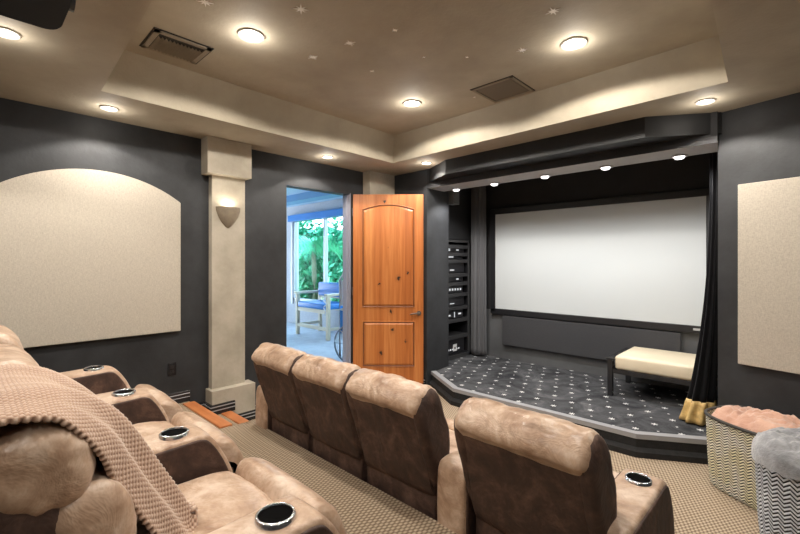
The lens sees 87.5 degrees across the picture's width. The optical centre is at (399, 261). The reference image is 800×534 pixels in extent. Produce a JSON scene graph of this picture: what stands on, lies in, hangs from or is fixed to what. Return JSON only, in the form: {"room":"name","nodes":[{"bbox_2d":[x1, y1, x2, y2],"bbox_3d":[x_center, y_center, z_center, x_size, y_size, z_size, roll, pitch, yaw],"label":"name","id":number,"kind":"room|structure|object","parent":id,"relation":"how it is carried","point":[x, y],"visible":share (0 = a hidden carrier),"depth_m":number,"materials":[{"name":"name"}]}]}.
{"room":"home theater","nodes":[
{"label":"home theater","id":0,"kind":"room"},
{"bbox_2d":[0,98,362,402],"bbox_3d":[-1.965,0.020,3.994,0.140,3.300,5.340,0,0,44],"label":"wall","id":1,"kind":"structure","parent":0,"point":[33,138],"depth_m":3.86,"materials":[{"name":"grey paint"}]},
{"bbox_2d":[0,169,180,347],"bbox_3d":[-2.429,-0.056,3.373,0.043,1.362,1.220,0,0,44],"label":"acoustic panel","id":2,"kind":"object","parent":1,"relation":"attached to","point":[86,254],"visible":1,"depth_m":3.30,"materials":[{"name":"fabric"}]},
{"bbox_2d":[168,362,175,375],"bbox_3d":[-2.063,0.970,3.784,0.009,0.114,0.070,0,0,44],"label":"outlet plate","id":3,"kind":"object","parent":1,"relation":"attached to","point":[171,366],"visible":1,"depth_m":3.78,"materials":[{"name":"black plastic"}]},
{"bbox_2d":[166,390,189,403],"bbox_3d":[-2.806,1.240,3.000,0.018,0.100,2.460,0,0,44],"label":"baseboard","id":4,"kind":"structure","parent":1,"relation":"attached to","point":[183,396],"depth_m":3.83,"materials":[{"name":"black wood"}]},
{"bbox_2d":[286,184,349,346],"bbox_3d":[-1.004,0.349,5.006,0.142,2.442,0.919,0,0,44],"label":"trim","id":5,"kind":"structure","parent":1,"relation":"attached to","point":[287,185],"depth_m":4.75,"materials":[{"name":"grey paint"}]},
{"bbox_2d":[343,193,350,362],"bbox_3d":[-0.685,0.350,5.339,0.142,2.440,0.030,0,0,44],"label":"trim","id":6,"kind":"structure","parent":1,"relation":"attached to","point":[346,198],"depth_m":5.31,"materials":[{"name":"grey paint"}]},
{"bbox_2d":[363,171,394,193],"bbox_3d":[-0.278,-1.000,5.556,0.140,0.340,0.450,0,0,44],"label":"column","id":7,"kind":"structure","parent":1,"relation":"attached to","point":[373,182],"depth_m":5.45,"materials":[{"name":"paint"}]},
{"bbox_2d":[352,194,422,383],"bbox_3d":[-0.156,0.355,5.300,0.904,2.421,0.171,0,0,1],"label":"door","id":8,"kind":"structure","parent":1,"relation":"in","point":[387,289],"depth_m":5.27,"materials":[{"name":"brown wood"}]},
{"bbox_2d":[287,198,342,330],"bbox_3d":[-1.699,0.120,9.881,7.890,3.100,0.140,0,0,44],"label":"wall","id":9,"kind":"structure","parent":0,"point":[305,316],"depth_m":10.47,"materials":[{"name":"white paint"}]},
{"bbox_2d":[288,208,342,221],"bbox_3d":[-1.288,-1.110,9.305,4.320,0.160,0.115,0,0,44],"label":"window valance","id":10,"kind":"object","parent":9,"relation":"attached to","point":[334,212],"visible":0.51,"depth_m":9.90,"materials":[{"name":"blue fabric"}]},
{"bbox_2d":[291,216,342,303],"bbox_3d":[-1.260,-0.040,9.393,4.200,2.220,0.120,0,0,44],"label":"window","id":11,"kind":"structure","parent":9,"relation":"in","point":[316,244],"depth_m":10.17,"materials":[{"name":"clear glass"}]},
{"bbox_2d":[287,188,342,207],"bbox_3d":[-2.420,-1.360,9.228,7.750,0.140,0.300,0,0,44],"label":"ceiling","id":12,"kind":"structure","parent":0,"point":[310,196],"depth_m":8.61,"materials":[{"name":"blue"}]},
{"bbox_2d":[0,0,799,175],"bbox_3d":[0.474,-1.315,2.631,5.550,0.290,6.740,0,0,44],"label":"ceiling","id":13,"kind":"structure","parent":0,"point":[639,58],"depth_m":2.94,"materials":[{"name":"paint"}]},
{"bbox_2d":[0,26,20,39],"bbox_3d":[-2.008,-1.165,2.125,0.124,0.010,0.124,0,0,44],"label":"recessed light","id":14,"kind":"object","parent":13,"relation":"in","point":[5,32],"visible":1,"depth_m":2.14,"materials":[{"name":"beige glass"}]},
{"bbox_2d":[0,0,75,29],"bbox_3d":[-1.510,-1.074,1.518,0.440,0.140,0.518,0,0,44],"label":"projector","id":15,"kind":"object","parent":13,"relation":"hanging from","point":[46,14],"visible":1,"depth_m":1.68,"materials":[{"name":"black plastic"}]},
{"bbox_2d":[99,105,118,111],"bbox_3d":[-2.209,-1.165,3.174,0.124,0.010,0.124,0,0,44],"label":"recessed light","id":16,"kind":"object","parent":13,"relation":"in","point":[109,108],"visible":1,"depth_m":3.17,"materials":[{"name":"beige"}]},
{"bbox_2d":[139,27,213,63],"bbox_3d":[-1.514,-1.448,2.837,0.324,0.023,0.368,0,0,44],"label":"ceiling vent","id":17,"kind":"object","parent":13,"relation":"in","point":[158,40],"visible":1,"depth_m":2.81,"materials":[{"name":"brown metal"}]},
{"bbox_2d":[196,0,212,5],"bbox_3d":[-1.095,-1.458,2.347,0.065,0.002,0.065,0,0,25],"label":"star","id":18,"kind":"object","parent":13,"relation":"attached to","point":[202,1],"visible":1,"depth_m":2.35,"materials":[{"name":"white paint"}]},
{"bbox_2d":[237,28,264,42],"bbox_3d":[-0.958,-1.455,2.689,0.170,0.010,0.170,0,0,44],"label":"recessed light","id":19,"kind":"object","parent":13,"relation":"in","point":[251,35],"visible":1,"depth_m":2.68,"materials":[{"name":"beige glass"}]},
{"bbox_2d":[292,5,309,12],"bbox_3d":[-0.572,-1.458,2.412,0.072,0.002,0.072,0,0,32],"label":"star","id":20,"kind":"object","parent":13,"relation":"attached to","point":[300,8],"visible":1,"depth_m":2.41,"materials":[{"name":"white paint"}]},
{"bbox_2d":[322,155,332,158],"bbox_3d":[-0.806,-1.165,4.643,0.124,0.010,0.124,0,0,44],"label":"recessed light","id":21,"kind":"object","parent":13,"relation":"in","point":[323,156],"visible":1,"depth_m":4.64,"materials":[{"name":"beige"}]},
{"bbox_2d":[403,99,420,106],"bbox_3d":[0.110,-1.455,3.838,0.170,0.010,0.170,0,0,44],"label":"recessed light","id":22,"kind":"object","parent":13,"relation":"in","point":[408,103],"visible":1,"depth_m":3.83,"materials":[{"name":"beige"}]},
{"bbox_2d":[471,186,486,355],"bbox_3d":[1.168,0.110,6.217,0.260,2.520,0.140,0,0,44],"label":"curtain","id":23,"kind":"object","parent":13,"relation":"hanging from","point":[478,194],"visible":0.96,"depth_m":6.15,"materials":[{"name":"grey fabric"}]},
{"bbox_2d":[470,75,534,102],"bbox_3d":[0.871,-1.455,3.546,0.396,0.010,0.396,0,0,44],"label":"ceiling vent","id":24,"kind":"object","parent":13,"relation":"in","point":[508,87],"visible":1,"depth_m":3.52,"materials":[{"name":"brown metal"}]},
{"bbox_2d":[476,79,528,100],"bbox_3d":[0.871,-1.455,3.546,0.320,0.004,0.320,0,0,44],"label":"grille","id":25,"kind":"object","parent":24,"relation":"attached to","point":[505,89],"depth_m":3.54,"materials":[{"name":"brown metal"}]},
{"bbox_2d":[547,8,560,14],"bbox_3d":[0.890,-1.458,2.431,0.065,0.002,0.065,0,0,-4],"label":"star","id":26,"kind":"object","parent":13,"relation":"attached to","point":[552,10],"visible":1,"depth_m":2.43,"materials":[{"name":"white paint"}]},
{"bbox_2d":[560,36,587,50],"bbox_3d":[1.160,-1.455,2.787,0.170,0.010,0.170,0,0,44],"label":"recessed light","id":27,"kind":"object","parent":13,"relation":"in","point":[577,42],"visible":1,"depth_m":2.78,"materials":[{"name":"beige glass"}]},
{"bbox_2d":[695,98,715,104],"bbox_3d":[2.220,-1.165,3.038,0.124,0.010,0.124,0,0,44],"label":"recessed light","id":28,"kind":"object","parent":13,"relation":"in","point":[705,101],"visible":1,"depth_m":3.03,"materials":[{"name":"beige glass"}]},
{"bbox_2d":[395,169,448,384],"bbox_3d":[0.230,0.200,5.741,0.800,2.740,0.520,0,0,44],"label":"wall","id":29,"kind":"structure","parent":0,"point":[435,202],"depth_m":5.40,"materials":[{"name":"grey paint"}]},
{"bbox_2d":[427,111,718,191],"bbox_3d":[1.524,-1.050,4.388,2.940,0.240,0.350,0,0,44],"label":"soffit","id":30,"kind":"structure","parent":29,"relation":"attached to","point":[708,143],"depth_m":3.95,"materials":[{"name":"black paint"}]},
{"bbox_2d":[489,182,499,185],"bbox_3d":[1.112,-0.913,4.927,0.132,0.033,0.132,0,0,44],"label":"spotlight","id":31,"kind":"object","parent":30,"relation":"in","point":[492,183],"visible":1,"depth_m":4.89,"materials":[{"name":"grey paint"}]},
{"bbox_2d":[598,165,612,169],"bbox_3d":[2.005,-0.913,4.074,0.132,0.033,0.132,0,0,44],"label":"spotlight","id":32,"kind":"object","parent":30,"relation":"attached to","point":[606,167],"visible":1,"depth_m":4.04,"materials":[{"name":"grey paint"}]},
{"bbox_2d":[670,154,687,159],"bbox_3d":[2.442,-0.913,3.655,0.132,0.033,0.132,0,0,44],"label":"spotlight","id":33,"kind":"object","parent":30,"relation":"attached to","point":[679,156],"visible":1,"depth_m":3.63,"materials":[{"name":"grey paint"}]},
{"bbox_2d":[429,112,721,181],"bbox_3d":[1.348,-1.087,4.189,2.960,0.165,0.320,0,0,44],"label":"trim","id":34,"kind":"structure","parent":29,"relation":"attached to","point":[652,129],"depth_m":3.74,"materials":[{"name":"paint"}]},
{"bbox_2d":[449,188,470,353],"bbox_3d":[0.628,0.000,6.309,0.590,3.140,0.850,0,0,44],"label":"wall","id":35,"kind":"structure","parent":0,"point":[459,215],"depth_m":6.20,"materials":[{"name":"black paint"}]},
{"bbox_2d":[449,190,458,204],"bbox_3d":[0.752,-0.905,5.907,0.126,0.190,0.140,0,0,44],"label":"speaker","id":36,"kind":"object","parent":35,"relation":"attached to","point":[453,195],"visible":0.83,"depth_m":5.85},
{"bbox_2d":[454,191,458,203],"bbox_3d":[0.796,-0.905,5.865,0.006,0.166,0.116,0,0,44],"label":"grille","id":37,"kind":"object","parent":36,"relation":"attached to","point":[456,193],"depth_m":5.86,"materials":[{"name":"grey"}]},
{"bbox_2d":[249,322,759,533],"bbox_3d":[-2.175,1.630,5.468,13.300,0.120,7.180,0,0,44],"label":"floor","id":38,"kind":"structure","parent":0,"point":[699,507],"depth_m":2.92,"materials":[{"name":"carpet"}]},
{"bbox_2d":[201,136,255,419],"bbox_3d":[-1.655,0.200,4.088,0.179,2.740,0.494,0,0,44],"label":"column","id":39,"kind":"structure","parent":38,"relation":"on","point":[227,164],"depth_m":4.05,"materials":[{"name":"paint"}]},
{"bbox_2d":[216,206,239,227],"bbox_3d":[-1.648,-0.430,4.051,0.090,0.200,0.240,0,0,44],"label":"wall sconce","id":40,"kind":"object","parent":39,"relation":"attached to","point":[228,216],"visible":1,"depth_m":4.02,"materials":[{"name":"paint"}]},
{"bbox_2d":[251,342,312,452],"bbox_3d":[-0.662,1.087,3.362,0.708,0.951,0.980,0,0,44],"label":"recliner","id":41,"kind":"object","parent":38,"relation":"on","point":[279,408],"visible":0.43,"depth_m":3.00,"materials":[{"name":"brown fabric"}]},
{"bbox_2d":[179,401,456,533],"bbox_3d":[-0.799,1.424,1.299,5.270,0.292,2.775,0,0,44],"label":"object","id":42,"kind":"structure","parent":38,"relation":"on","point":[362,508],"depth_m":2.43,"materials":[{"name":"carpet"}]},
{"bbox_2d":[0,325,182,424],"bbox_3d":[-1.792,0.805,2.366,0.920,0.951,0.977,0,0,44],"label":"recliner","id":43,"kind":"object","parent":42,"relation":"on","point":[142,403],"visible":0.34,"depth_m":2.26,"materials":[{"name":"brown fabric"}]},
{"bbox_2d":[0,344,243,484],"bbox_3d":[-1.186,0.808,1.787,0.754,0.948,0.980,0,0,44],"label":"recliner","id":44,"kind":"object","parent":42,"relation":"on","point":[189,447],"visible":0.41,"depth_m":1.67,"materials":[{"name":"brown fabric"}]},
{"bbox_2d":[133,421,174,436],"bbox_3d":[-1.241,0.891,1.864,0.548,0.157,0.609,0,0,44],"label":"seat cushion","id":45,"kind":"object","parent":44,"relation":"on","point":[146,429],"depth_m":2.09,"materials":[{"name":"beige fabric"}]},
{"bbox_2d":[0,421,346,533],"bbox_3d":[-0.623,0.804,1.251,0.769,0.954,0.981,0,0,44],"label":"recliner","id":46,"kind":"object","parent":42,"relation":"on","point":[52,481],"visible":0.8,"depth_m":0.95,"materials":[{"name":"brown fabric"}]},
{"bbox_2d":[55,456,136,533],"bbox_3d":[-0.881,0.665,1.126,0.560,0.333,0.207,0,0,44],"label":"lumbar cushion","id":47,"kind":"object","parent":46,"relation":"on","point":[98,504],"depth_m":0.94,"materials":[{"name":"beige fabric"}]},
{"bbox_2d":[0,364,197,533],"bbox_3d":[-0.904,0.600,1.123,0.611,0.608,0.662,0,0,44],"label":"blanket","id":48,"kind":"object","parent":46,"relation":"on","point":[28,393],"visible":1,"depth_m":1.08,"materials":[{"name":"beige fabric"}]},
{"bbox_2d":[136,471,272,533],"bbox_3d":[-0.685,0.891,1.332,0.548,0.155,0.606,0,0,44],"label":"seat cushion","id":49,"kind":"object","parent":46,"relation":"on","point":[222,498],"depth_m":1.47,"materials":[{"name":"beige fabric"}]},
{"bbox_2d":[294,282,342,340],"bbox_3d":[-1.639,1.010,8.952,1.190,1.120,0.700,0,0,44],"label":"armchair","id":50,"kind":"object","parent":38,"relation":"on","point":[330,289],"visible":0.81,"depth_m":8.95,"materials":[{"name":"beige wood"}]},
{"bbox_2d":[298,300,342,309],"bbox_3d":[-1.656,0.910,8.934,1.000,0.120,0.590,0,0,44],"label":"seat cushion","id":51,"kind":"object","parent":50,"relation":"on","point":[310,304],"depth_m":8.75,"materials":[{"name":"blue fabric"}]},
{"bbox_2d":[318,282,338,296],"bbox_3d":[-1.459,0.600,9.140,1.000,0.300,0.100,0,0,44],"label":"cushion","id":52,"kind":"object","parent":50,"relation":"on","point":[323,287],"depth_m":9.20,"materials":[{"name":"blue fabric"}]},
{"bbox_2d":[292,354,366,482],"bbox_3d":[-0.202,1.075,2.922,0.571,0.929,0.980,0,0,44],"label":"recliner","id":53,"kind":"object","parent":38,"relation":"on","point":[320,381],"visible":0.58,"depth_m":2.59,"materials":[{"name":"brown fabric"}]},
{"bbox_2d":[334,273,342,360],"bbox_3d":[-0.666,0.858,6.647,0.588,1.412,0.508,0,0,32],"label":"wheelchair","id":54,"kind":"object","parent":38,"relation":"on","point":[340,330],"visible":0.21,"depth_m":6.56,"materials":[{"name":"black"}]},
{"bbox_2d":[345,368,457,520],"bbox_3d":[0.206,1.076,2.532,0.581,0.930,0.980,0,0,44],"label":"recliner","id":55,"kind":"object","parent":38,"relation":"on","point":[404,432],"visible":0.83,"depth_m":2.18,"materials":[{"name":"brown fabric"}]},
{"bbox_2d":[449,429,457,452],"bbox_3d":[0.219,1.170,2.545,0.533,0.153,0.611,0,0,44],"label":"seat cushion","id":56,"kind":"object","parent":55,"relation":"on","point":[453,445],"depth_m":2.56,"materials":[{"name":"beige fabric"}]},
{"bbox_2d":[437,397,674,533],"bbox_3d":[0.736,1.084,2.025,0.976,0.954,0.882,0,0,-45],"label":"recliner","id":57,"kind":"object","parent":38,"relation":"on","point":[512,470],"visible":1,"depth_m":1.69,"materials":[{"name":"brown fabric"}]},
{"bbox_2d":[429,354,717,463],"bbox_3d":[1.686,1.480,4.699,3.165,0.179,1.715,0,0,44],"label":"stage","id":58,"kind":"object","parent":38,"relation":"on","point":[640,420],"visible":0.76,"depth_m":4.24,"materials":[{"name":"carpet"}]},
{"bbox_2d":[449,239,469,359],"bbox_3d":[0.632,0.535,6.215,0.525,1.710,0.660,0,0,44],"label":"equipment rack","id":59,"kind":"object","parent":58,"relation":"on","point":[459,327],"visible":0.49,"depth_m":6.24,"materials":[{"name":"black metal"}]},
{"bbox_2d":[449,309,462,318],"bbox_3d":[0.648,0.759,6.200,0.389,0.110,0.440,0,0,44],"label":"receiver","id":60,"kind":"object","parent":59,"relation":"on","point":[455,313],"visible":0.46,"depth_m":6.09,"materials":[{"name":"black metal"}]},
{"bbox_2d":[449,285,462,292],"bbox_3d":[0.648,0.394,6.200,0.390,0.100,0.440,0,0,44],"label":"receiver","id":61,"kind":"object","parent":59,"relation":"on","point":[452,289],"visible":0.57,"depth_m":6.09,"materials":[{"name":"black metal"}]},
{"bbox_2d":[449,277,462,281],"bbox_3d":[0.647,0.249,6.201,0.388,0.070,0.440,0,0,44],"label":"receiver","id":62,"kind":"object","parent":59,"relation":"on","point":[451,279],"visible":0.28,"depth_m":6.09,"materials":[{"name":"black metal"}]},
{"bbox_2d":[449,256,462,258],"bbox_3d":[0.647,-0.071,6.201,0.388,0.050,0.440,0,0,44],"label":"receiver","id":63,"kind":"object","parent":59,"relation":"on","point":[450,257],"visible":0.23,"depth_m":6.10,"materials":[{"name":"black metal"}]},
{"bbox_2d":[449,337,463,353],"bbox_3d":[0.649,1.214,6.199,0.392,0.220,0.500,0,0,44],"label":"receiver","id":64,"kind":"object","parent":59,"relation":"on","point":[456,345],"visible":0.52,"depth_m":6.10,"materials":[{"name":"black metal"}]},
{"bbox_2d":[449,263,463,272],"bbox_3d":[0.647,0.079,6.201,0.388,0.150,0.500,0,0,44],"label":"receiver","id":65,"kind":"object","parent":59,"relation":"on","point":[453,267],"visible":0.27,"depth_m":6.11,"materials":[{"name":"black metal"}]},
{"bbox_2d":[449,296,463,305],"bbox_3d":[0.647,0.569,6.201,0.388,0.130,0.500,0,0,44],"label":"receiver","id":66,"kind":"object","parent":59,"relation":"on","point":[453,301],"visible":0.27,"depth_m":6.11,"materials":[{"name":"black metal"}]},
{"bbox_2d":[449,248,463,251],"bbox_3d":[0.647,-0.176,6.201,0.388,0.060,0.480,0,0,44],"label":"receiver","id":67,"kind":"object","parent":59,"relation":"on","point":[450,249],"visible":0.33,"depth_m":6.09,"materials":[{"name":"black metal"}]},
{"bbox_2d":[449,330,467,339],"bbox_3d":[0.640,1.089,6.207,0.468,0.053,0.620,0,0,44],"label":"shelf","id":68,"kind":"object","parent":59,"relation":"attached to","point":[453,334],"depth_m":6.22,"materials":[{"name":"black wood"}]},
{"bbox_2d":[449,316,467,323],"bbox_3d":[0.640,0.849,6.207,0.468,0.053,0.620,0,0,44],"label":"shelf","id":69,"kind":"object","parent":59,"relation":"attached to","point":[465,318],"depth_m":6.13,"materials":[{"name":"black wood"}]},
{"bbox_2d":[449,305,467,310],"bbox_3d":[0.640,0.668,6.207,0.468,0.053,0.620,0,0,44],"label":"shelf","id":70,"kind":"object","parent":59,"relation":"attached to","point":[457,307],"depth_m":6.11,"materials":[{"name":"grey metal"}]},
{"bbox_2d":[449,292,467,297],"bbox_3d":[0.640,0.478,6.207,0.468,0.053,0.620,0,0,44],"label":"shelf","id":71,"kind":"object","parent":59,"relation":"attached to","point":[457,294],"depth_m":6.12,"materials":[{"name":"grey metal"}]},
{"bbox_2d":[449,281,467,285],"bbox_3d":[0.640,0.319,6.207,0.468,0.053,0.620,0,0,44],"label":"shelf","id":72,"kind":"object","parent":59,"relation":"attached to","point":[457,283],"depth_m":6.11,"materials":[{"name":"grey metal"}]},
{"bbox_2d":[449,273,467,276],"bbox_3d":[0.640,0.189,6.207,0.468,0.053,0.620,0,0,44],"label":"shelf","id":73,"kind":"object","parent":59,"relation":"attached to","point":[450,274],"depth_m":6.09,"materials":[{"name":"grey metal"}]},
{"bbox_2d":[449,259,467,262],"bbox_3d":[0.640,-0.011,6.207,0.468,0.053,0.620,0,0,44],"label":"shelf","id":74,"kind":"object","parent":59,"relation":"attached to","point":[450,260],"depth_m":6.09,"materials":[{"name":"grey metal"}]},
{"bbox_2d":[449,252,467,255],"bbox_3d":[0.640,-0.112,6.207,0.468,0.053,0.620,0,0,44],"label":"shelf","id":75,"kind":"object","parent":59,"relation":"attached to","point":[450,253],"depth_m":6.10,"materials":[{"name":"grey metal"}]},
{"bbox_2d":[449,245,467,248],"bbox_3d":[0.640,-0.222,6.207,0.468,0.053,0.620,0,0,44],"label":"shelf","id":76,"kind":"object","parent":59,"relation":"attached to","point":[450,246],"depth_m":6.11,"materials":[{"name":"grey metal"}]},
{"bbox_2d":[606,347,717,395],"bbox_3d":[2.731,1.180,4.306,0.930,0.430,0.690,0,0,44],"label":"bench","id":77,"kind":"object","parent":58,"relation":"on","point":[674,367],"visible":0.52,"depth_m":4.19,"materials":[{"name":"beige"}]},
{"bbox_2d":[615,347,695,380],"bbox_3d":[2.731,1.038,4.306,0.770,0.145,0.670,0,0,44],"label":"cushion","id":78,"kind":"object","parent":77,"relation":"on","point":[638,361],"depth_m":4.16,"materials":[{"name":"beige fabric"}]},
{"bbox_2d":[704,405,756,510],"bbox_3d":[2.406,1.308,2.749,0.436,0.523,0.643,0,0,-12],"label":"basket","id":79,"kind":"object","parent":38,"relation":"on","point":[731,464],"visible":0.48,"depth_m":2.77,"materials":[{"name":"beige wicker"}]},
{"bbox_2d":[712,405,799,432],"bbox_3d":[2.406,1.054,2.749,0.386,0.164,0.579,0,0,-12],"label":"throw blanket","id":80,"kind":"object","parent":79,"relation":"in","point":[756,420],"visible":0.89,"depth_m":2.72,"materials":[{"name":"pink fabric"}]},
{"bbox_2d":[755,462,799,533],"bbox_3d":[2.272,1.323,2.255,0.571,0.493,0.570,0,0,44],"label":"basket","id":81,"kind":"object","parent":38,"relation":"on","point":[778,497],"visible":0.57,"depth_m":2.21,"materials":[{"name":"grey wicker"}]},
{"bbox_2d":[751,427,799,480],"bbox_3d":[2.272,1.012,2.255,0.578,0.208,0.578,0,0,44],"label":"throw blanket","id":82,"kind":"object","parent":81,"relation":"in","point":[777,449],"visible":1,"depth_m":2.25,"materials":[{"name":"grey fabric"}]},
{"bbox_2d":[486,152,717,395],"bbox_3d":[2.108,0.050,5.579,3.740,3.240,0.140,0,0,44],"label":"wall","id":83,"kind":"structure","parent":0,"point":[692,172],"depth_m":5.29,"materials":[{"name":"paint"}]},
{"bbox_2d":[502,315,680,360],"bbox_3d":[2.270,0.978,5.285,2.160,0.415,0.058,0,0,44],"label":"acoustic panel","id":84,"kind":"object","parent":83,"relation":"attached to","point":[596,341],"visible":0.77,"depth_m":5.25,"materials":[{"name":"fabric"}]},
{"bbox_2d":[491,188,709,333],"bbox_3d":[2.309,-0.007,5.246,2.660,1.525,0.062,0,0,44],"label":"projection screen","id":85,"kind":"object","parent":83,"relation":"attached to","point":[638,261],"visible":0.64,"depth_m":5.03,"materials":[{"name":"grey fabric"}]},
{"bbox_2d":[718,92,799,418],"bbox_3d":[3.031,0.050,3.079,1.067,3.240,2.549,0,0,2],"label":"wall","id":86,"kind":"structure","parent":0,"point":[759,142],"depth_m":3.15,"materials":[{"name":"grey paint"}]},
{"bbox_2d":[539,175,550,178],"bbox_3d":[1.560,-0.913,4.498,0.132,0.033,0.132,0,0,44],"label":"spotlight","id":87,"kind":"object","parent":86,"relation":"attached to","point":[540,176],"visible":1,"depth_m":4.47,"materials":[{"name":"grey paint"}]},
{"bbox_2d":[679,152,717,425],"bbox_3d":[2.597,0.225,3.646,0.290,2.310,0.246,0,0,-7],"label":"curtain","id":88,"kind":"object","parent":86,"relation":"hanging from","point":[701,396],"visible":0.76,"depth_m":3.56,"materials":[{"name":"black fabric"}]},
{"bbox_2d":[738,177,799,373],"bbox_3d":[2.804,0.091,2.747,0.045,1.347,0.954,0,0,-31],"label":"acoustic panel","id":89,"kind":"object","parent":86,"relation":"attached to","point":[768,211],"visible":1,"depth_m":2.99,"materials":[{"name":"fabric"}]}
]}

